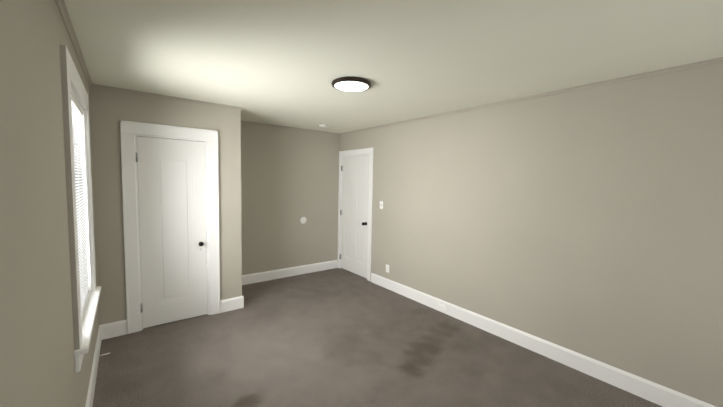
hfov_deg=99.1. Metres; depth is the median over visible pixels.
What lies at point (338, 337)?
floor
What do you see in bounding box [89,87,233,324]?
wall
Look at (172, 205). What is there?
closet door
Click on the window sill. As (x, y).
(88, 318)
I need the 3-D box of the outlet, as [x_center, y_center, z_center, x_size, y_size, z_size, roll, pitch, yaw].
[0.994,1.285,3.833,0.008,0.068,0.116,-2,5,-37]
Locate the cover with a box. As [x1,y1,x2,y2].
[300,217,306,223]
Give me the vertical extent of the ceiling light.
0.040 m
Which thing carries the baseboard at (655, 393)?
attached to the wall at (588, 222)
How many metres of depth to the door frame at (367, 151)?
4.99 m
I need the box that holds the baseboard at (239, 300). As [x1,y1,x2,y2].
[229,296,243,307]
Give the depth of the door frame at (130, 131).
3.17 m
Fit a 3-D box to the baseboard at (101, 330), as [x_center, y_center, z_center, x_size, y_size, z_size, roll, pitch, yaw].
[-0.979,1.444,0.966,0.016,0.148,5.206,-2,5,-37]
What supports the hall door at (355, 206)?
in the wall at (588, 222)
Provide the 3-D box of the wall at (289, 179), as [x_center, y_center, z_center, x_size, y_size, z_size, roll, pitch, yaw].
[-1.282,-0.011,5.063,2.082,2.450,0.150,-2,5,-37]
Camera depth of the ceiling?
1.97 m
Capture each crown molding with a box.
[55,0,93,87]
[94,84,243,109]
[241,120,338,134]
[339,57,722,134]
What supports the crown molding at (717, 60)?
attached to the wall at (588, 222)
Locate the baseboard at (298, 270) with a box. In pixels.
[242,260,337,284]
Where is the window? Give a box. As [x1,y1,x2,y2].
[60,44,95,350]
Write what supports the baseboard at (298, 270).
attached to the wall at (289, 179)
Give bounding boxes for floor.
[92,268,661,406]
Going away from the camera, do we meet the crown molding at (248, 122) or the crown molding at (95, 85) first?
the crown molding at (95, 85)
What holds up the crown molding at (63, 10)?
attached to the wall at (37, 363)
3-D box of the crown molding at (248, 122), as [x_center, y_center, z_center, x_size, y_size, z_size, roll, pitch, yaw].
[-1.180,-1.213,4.925,1.942,0.028,0.028,-2,5,-37]
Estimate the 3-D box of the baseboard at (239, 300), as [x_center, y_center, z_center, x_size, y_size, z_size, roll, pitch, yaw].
[-1.731,1.198,4.168,0.016,0.148,0.840,-2,5,-37]
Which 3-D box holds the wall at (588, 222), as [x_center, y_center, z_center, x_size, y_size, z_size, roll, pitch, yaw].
[1.490,0.174,3.290,0.150,2.450,6.353,-2,5,-37]
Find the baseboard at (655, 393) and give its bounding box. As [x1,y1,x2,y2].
[371,273,715,406]
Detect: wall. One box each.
[0,0,98,406]
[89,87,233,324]
[232,109,241,297]
[241,123,339,274]
[340,63,722,406]
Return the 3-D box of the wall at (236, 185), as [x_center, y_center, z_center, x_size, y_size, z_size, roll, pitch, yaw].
[-1.765,0.051,4.067,0.100,2.450,0.847,-2,5,-37]
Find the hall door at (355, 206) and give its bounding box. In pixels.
[340,154,369,277]
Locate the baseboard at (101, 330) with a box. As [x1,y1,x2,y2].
[85,324,104,406]
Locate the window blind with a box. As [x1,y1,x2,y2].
[71,95,89,320]
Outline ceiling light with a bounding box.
[331,77,370,91]
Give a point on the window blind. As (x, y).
(82, 245)
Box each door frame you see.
[120,120,219,333]
[337,147,373,280]
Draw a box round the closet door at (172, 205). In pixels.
[136,136,207,327]
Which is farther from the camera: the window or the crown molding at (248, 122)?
the crown molding at (248, 122)
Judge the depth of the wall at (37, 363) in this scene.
1.02 m
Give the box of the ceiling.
[64,0,722,132]
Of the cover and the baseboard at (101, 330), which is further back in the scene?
the cover
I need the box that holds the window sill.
[74,286,100,371]

